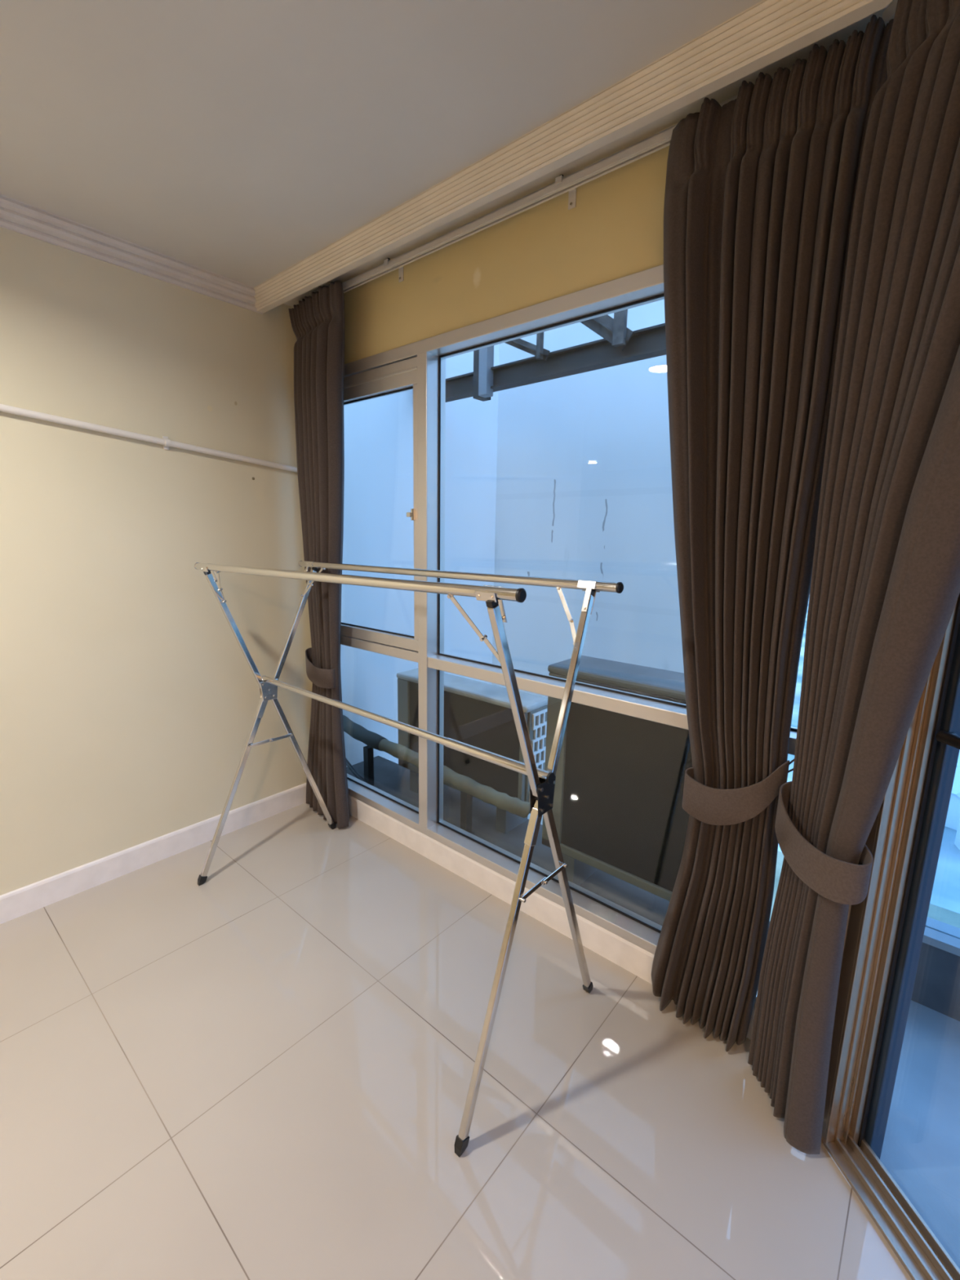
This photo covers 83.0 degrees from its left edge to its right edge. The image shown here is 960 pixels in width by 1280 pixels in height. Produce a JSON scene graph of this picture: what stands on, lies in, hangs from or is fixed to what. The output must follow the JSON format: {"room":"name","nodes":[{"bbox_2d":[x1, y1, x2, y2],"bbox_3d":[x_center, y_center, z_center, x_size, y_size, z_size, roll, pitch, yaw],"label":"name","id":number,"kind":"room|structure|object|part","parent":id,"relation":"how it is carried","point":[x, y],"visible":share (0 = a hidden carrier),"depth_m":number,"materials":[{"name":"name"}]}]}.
{"room":"laundry drying room","nodes":[
{"label":"laundry drying room","id":0,"kind":"room"},
{"bbox_2d":[0,226,312,895],"bbox_3d":[-1.631,-0.128,1.857,0.140,2.475,2.530,10,14,40],"label":"wall","id":1,"kind":"structure","parent":0,"point":[130,700],"depth_m":2.07,"materials":[{"name":"yellow paint"}]},
{"bbox_2d":[0,194,262,314],"bbox_3d":[-1.634,-1.275,1.458,0.052,0.072,2.230,10,14,40],"label":"trim","id":2,"kind":"structure","parent":1,"relation":"attached to","point":[15,215],"depth_m":1.88,"materials":[{"name":"white paint"}]},
{"bbox_2d":[0,404,297,472],"bbox_3d":[-1.597,-0.732,1.635,0.029,0.221,2.362,10,14,40],"label":"conduit pipe","id":3,"kind":"object","parent":1,"relation":"attached to","point":[166,442],"visible":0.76,"depth_m":2.01,"materials":[{"name":"white plastic"}]},
{"bbox_2d":[0,782,306,924],"bbox_3d":[-1.632,0.937,1.965,0.011,0.102,2.411,10,14,40],"label":"baseboard","id":4,"kind":"structure","parent":1,"relation":"attached to","point":[17,903],"depth_m":2.21,"materials":[{"name":"white wood"}]},
{"bbox_2d":[293,43,846,364],"bbox_3d":[0.082,-0.112,1.932,2.370,2.475,0.194,10,14,40],"label":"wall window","id":5,"kind":"structure","parent":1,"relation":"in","point":[548,251],"depth_m":1.66,"materials":[{"name":"yellow paint"}]},
{"bbox_2d":[288,280,350,828],"bbox_3d":[-0.696,-0.261,2.434,0.140,2.288,0.471,-7,14,-37],"label":"curtain","id":6,"kind":"object","parent":5,"relation":"hanging from","point":[317,322],"visible":0.91,"depth_m":2.31,"materials":[{"name":"brown fabric"}]},
{"bbox_2d":[348,795,755,1039],"bbox_3d":[0.033,0.936,2.121,2.318,0.104,0.011,10,14,40],"label":"baseboard","id":7,"kind":"structure","parent":5,"relation":"attached to","point":[637,961],"depth_m":2.05,"materials":[{"name":"beige wood"}]},
{"bbox_2d":[340,264,797,1007],"bbox_3d":[0.095,-0.079,1.934,2.315,1.963,0.122,10,14,40],"label":"window","id":8,"kind":"structure","parent":5,"relation":"in","point":[420,366],"depth_m":2.05,"materials":[{"name":"silver metal"}]},
{"bbox_3d":[-0.484,-0.549,2.344,0.684,1.116,0.058,10,14,40],"label":"sash","id":9,"kind":"part","parent":8,"relation":"part of","materials":[{"name":"clear glass"}]},
{"bbox_3d":[-0.004,-1.297,1.719,2.070,0.055,0.076,10,14,40],"label":"curtain rail","id":10,"kind":"part","parent":5,"relation":"part of","materials":[{"name":"beige wood"}]},
{"bbox_2d":[253,0,892,313],"bbox_3d":[0.340,-1.097,0.703,0.869,0.070,4.074,-5,12,-27],"label":"trim","id":11,"kind":"structure","parent":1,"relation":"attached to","point":[766,32],"depth_m":1.25,"materials":[{"name":"paint"}]},
{"bbox_2d":[340,343,499,767],"bbox_3d":[-0.510,-0.332,3.654,0.200,8.000,1.670,10,14,40],"label":"wall","id":12,"kind":"structure","parent":0,"point":[379,484],"depth_m":3.46,"materials":[{"name":"white paint"}]},
{"bbox_2d":[445,309,666,402],"bbox_3d":[0.583,-1.523,2.504,2.601,0.550,0.145,10,14,40],"label":"steel beam","id":13,"kind":"structure","parent":12,"relation":"attached to","point":[620,345],"depth_m":2.69,"materials":[{"name":"grey metal"}]},
{"bbox_3d":[0.015,-1.602,3.020,0.060,0.490,0.090,10,14,40],"label":"post","id":14,"kind":"part","parent":13,"relation":"part of","materials":[{"name":"metal"}]},
{"bbox_3d":[0.036,-1.588,2.952,0.058,0.490,0.060,10,14,40],"label":"post plate","id":15,"kind":"part","parent":13,"relation":"part of","materials":[{"name":"grey metal"}]},
{"bbox_2d":[0,0,893,306],"bbox_3d":[-2.375,-1.081,-0.137,7.191,0.120,6.230,10,14,40],"label":"ceiling","id":16,"kind":"structure","parent":0,"point":[238,140],"depth_m":1.26,"materials":[{"name":"paint"}]},
{"bbox_2d":[0,802,911,1279],"bbox_3d":[-2.481,1.340,0.368,6.842,0.120,6.012,10,14,40],"label":"floor","id":17,"kind":"structure","parent":0,"point":[260,1069],"depth_m":1.33,"materials":[{"name":"tile"}]},
{"bbox_2d":[194,560,623,1157],"bbox_3d":[-0.370,0.396,1.787,1.572,1.276,0.634,10,14,40],"label":"drying rack","id":18,"kind":"object","parent":17,"relation":"on","point":[542,782],"visible":1,"depth_m":1.33,"materials":[{"name":"silver metal"}]},
{"bbox_3d":[-0.986,0.574,2.191,0.018,0.704,0.322,11,15,42],"label":"leg","id":19,"kind":"part","parent":18,"relation":"part of","materials":[{"name":"silver metal"}]},
{"bbox_3d":[-0.944,-0.023,2.108,0.018,0.479,0.203,10,14,40],"label":"arm","id":20,"kind":"part","parent":18,"relation":"part of","materials":[{"name":"silver metal"}]},
{"bbox_3d":[-0.783,-0.051,2.281,0.018,0.480,0.226,12,15,44],"label":"arm","id":21,"kind":"part","parent":18,"relation":"part of","materials":[{"name":"silver metal"}]},
{"bbox_3d":[-0.785,0.537,2.401,0.273,0.703,0.018,-10,15,-44],"label":"leg","id":22,"kind":"part","parent":18,"relation":"part of","materials":[{"name":"silver metal"}]},
{"bbox_3d":[0.052,0.753,1.259,0.018,0.737,0.279,10,14,40],"label":"leg","id":23,"kind":"part","parent":18,"relation":"part of","materials":[{"name":"silver metal"}]},
{"bbox_3d":[0.080,0.147,1.164,0.018,0.467,0.200,10,14,40],"label":"arm","id":24,"kind":"part","parent":18,"relation":"part of","materials":[{"name":"silver metal"}]},
{"bbox_3d":[0.241,0.715,1.480,0.017,0.737,0.311,10,14,39],"label":"leg","id":25,"kind":"part","parent":18,"relation":"part of","materials":[{"name":"silver metal"}]},
{"bbox_3d":[0.217,0.124,1.326,0.017,0.462,0.176,10,14,38],"label":"arm","id":26,"kind":"part","parent":18,"relation":"part of","materials":[{"name":"silver metal"}]},
{"bbox_3d":[1.001,-0.831,-0.184,1.605,0.235,1.534,10,14,40],"label":"wall door","id":27,"kind":"structure","parent":0,"visible":0},
{"bbox_2d":[651,14,893,1051],"bbox_3d":[0.594,-0.028,1.337,0.453,2.288,0.148,9,13,36],"label":"curtain","id":28,"kind":"object","parent":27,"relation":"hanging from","point":[761,184],"visible":0.95,"depth_m":1.24,"materials":[{"name":"brown fabric"}]},
{"bbox_2d":[747,0,959,1154],"bbox_3d":[0.744,0.057,0.908,0.106,2.288,0.649,0,11,-5],"label":"curtain","id":29,"kind":"object","parent":27,"relation":"hanging from","point":[885,589],"visible":1,"depth_m":0.98,"materials":[{"name":"brown fabric"}]},
{"bbox_2d":[882,0,897,26],"bbox_3d":[0.888,-0.955,-0.015,0.070,0.028,2.100,0,11,-6],"label":"rail","id":30,"kind":"object","parent":27,"relation":"attached to","point":[888,14],"visible":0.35,"depth_m":0.99,"materials":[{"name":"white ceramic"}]},
{"bbox_2d":[821,593,959,1279],"bbox_3d":[0.958,0.333,0.129,0.266,2.170,2.282,1,11,-1],"label":"door","id":31,"kind":"structure","parent":27,"relation":"attached to","point":[884,935],"depth_m":1.14,"materials":[{"name":"beige metal"}]},
{"bbox_3d":[0.867,0.076,1.132,0.033,2.005,0.153,10,14,40],"label":"corner post","id":32,"kind":"part","parent":31,"relation":"part of","materials":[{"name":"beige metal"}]},
{"bbox_3d":[0.917,0.153,1.066,0.032,2.170,0.048,0,11,-6],"label":"post","id":33,"kind":"part","parent":31,"relation":"part of","materials":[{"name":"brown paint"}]},
{"label":"outside","id":34,"kind":"structure","parent":0,"visible":0},
{"bbox_2d":[853,1000,959,1279],"bbox_3d":[1.478,1.610,-0.192,3.560,0.200,3.026,10,14,40],"label":"floor","id":35,"kind":"structure","parent":34,"point":[921,1149],"depth_m":1.35,"materials":[{"name":"concrete"}]},
{"bbox_2d":[911,925,959,1021],"bbox_3d":[2.450,1.216,0.853,3.520,0.215,0.095,10,14,40],"label":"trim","id":36,"kind":"structure","parent":35,"relation":"on","point":[936,987],"depth_m":1.67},
{"bbox_2d":[922,916,959,956],"bbox_3d":[2.449,1.098,0.833,3.530,0.025,0.115,10,14,40],"label":"trim","id":37,"kind":"structure","parent":36,"relation":"on","point":[941,940],"depth_m":1.66,"materials":[{"name":"grey"}]},
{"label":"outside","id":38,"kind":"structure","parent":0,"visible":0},
{"bbox_2d":[777,595,959,1179],"bbox_3d":[64.319,3.988,57.700,150.000,0.500,154.000,10,14,40],"label":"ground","id":39,"kind":"structure","parent":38,"point":[945,894],"depth_m":23.18,"materials":[{"name":"grey concrete"}]},
{"bbox_2d":[945,767,959,830],"bbox_3d":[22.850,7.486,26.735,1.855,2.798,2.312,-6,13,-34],"label":"house","id":40,"kind":"structure","parent":39,"relation":"on","point":[953,811],"depth_m":25.88,"materials":[{"name":"white"}]},
{"bbox_2d":[954,792,959,849],"bbox_3d":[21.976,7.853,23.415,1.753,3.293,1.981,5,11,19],"label":"house","id":41,"kind":"structure","parent":39,"relation":"on","point":[957,842],"depth_m":24.41,"materials":[{"name":"white"}]},
{"bbox_2d":[956,750,959,768],"bbox_3d":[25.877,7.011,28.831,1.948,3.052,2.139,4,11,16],"label":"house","id":42,"kind":"structure","parent":39,"relation":"on","point":[958,759],"depth_m":28.15,"materials":[{"name":"white"}]},
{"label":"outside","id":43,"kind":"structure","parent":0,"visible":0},
{"bbox_2d":[769,850,959,928],"bbox_3d":[14.964,10.798,15.993,14.000,0.050,9.600,10,14,40],"label":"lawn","id":44,"kind":"structure","parent":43,"point":[935,912],"depth_m":20.04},
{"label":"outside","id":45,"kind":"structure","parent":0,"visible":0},
{"bbox_2d":[346,755,769,928],"bbox_3d":[0.057,1.045,2.627,2.340,0.200,0.510,10,14,40],"label":"balcony floor","id":46,"kind":"structure","parent":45,"point":[389,777],"depth_m":2.62,"materials":[{"name":"tile"}]},
{"bbox_2d":[346,758,366,782],"bbox_3d":[-0.530,0.786,2.913,0.041,0.181,0.988,-10,15,-44],"label":"hose","id":47,"kind":"object","parent":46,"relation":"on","point":[348,765],"visible":0.19,"depth_m":3.08,"materials":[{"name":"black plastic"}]},
{"bbox_2d":[342,715,530,832],"bbox_3d":[-0.323,0.713,2.842,1.371,0.358,0.121,9,14,38],"label":"insulated pipe","id":48,"kind":"object","parent":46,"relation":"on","point":[468,788],"visible":0.83,"depth_m":2.63,"materials":[{"name":"plastic"}]},
{"bbox_2d":[396,668,547,833],"bbox_3d":[-0.069,0.557,2.861,0.901,0.667,0.197,10,14,40],"label":"condenser unit","id":49,"kind":"object","parent":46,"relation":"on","point":[479,714],"visible":0.44,"depth_m":2.68,"materials":[{"name":"white metal"}]},
{"bbox_2d":[528,708,547,803],"bbox_3d":[0.279,0.558,2.576,0.010,0.457,0.120,10,14,40],"label":"grille","id":50,"kind":"object","parent":49,"relation":"attached to","point":[538,717],"depth_m":2.55,"materials":[{"name":"white"}]},
{"bbox_2d":[542,655,692,901],"bbox_3d":[0.650,0.590,2.064,0.817,0.927,0.262,10,14,40],"label":"condenser unit","id":51,"kind":"object","parent":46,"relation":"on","point":[618,811],"visible":0.36,"depth_m":2.02,"materials":[{"name":"grey metal"}]},
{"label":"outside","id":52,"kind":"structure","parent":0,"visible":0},
{"bbox_2d":[491,299,684,825],"bbox_3d":[0.259,-0.919,4.132,3.600,9.000,0.200,10,14,40],"label":"wall","id":53,"kind":"structure","parent":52,"point":[584,491],"depth_m":3.58,"materials":[{"name":"white paint"}]}
]}

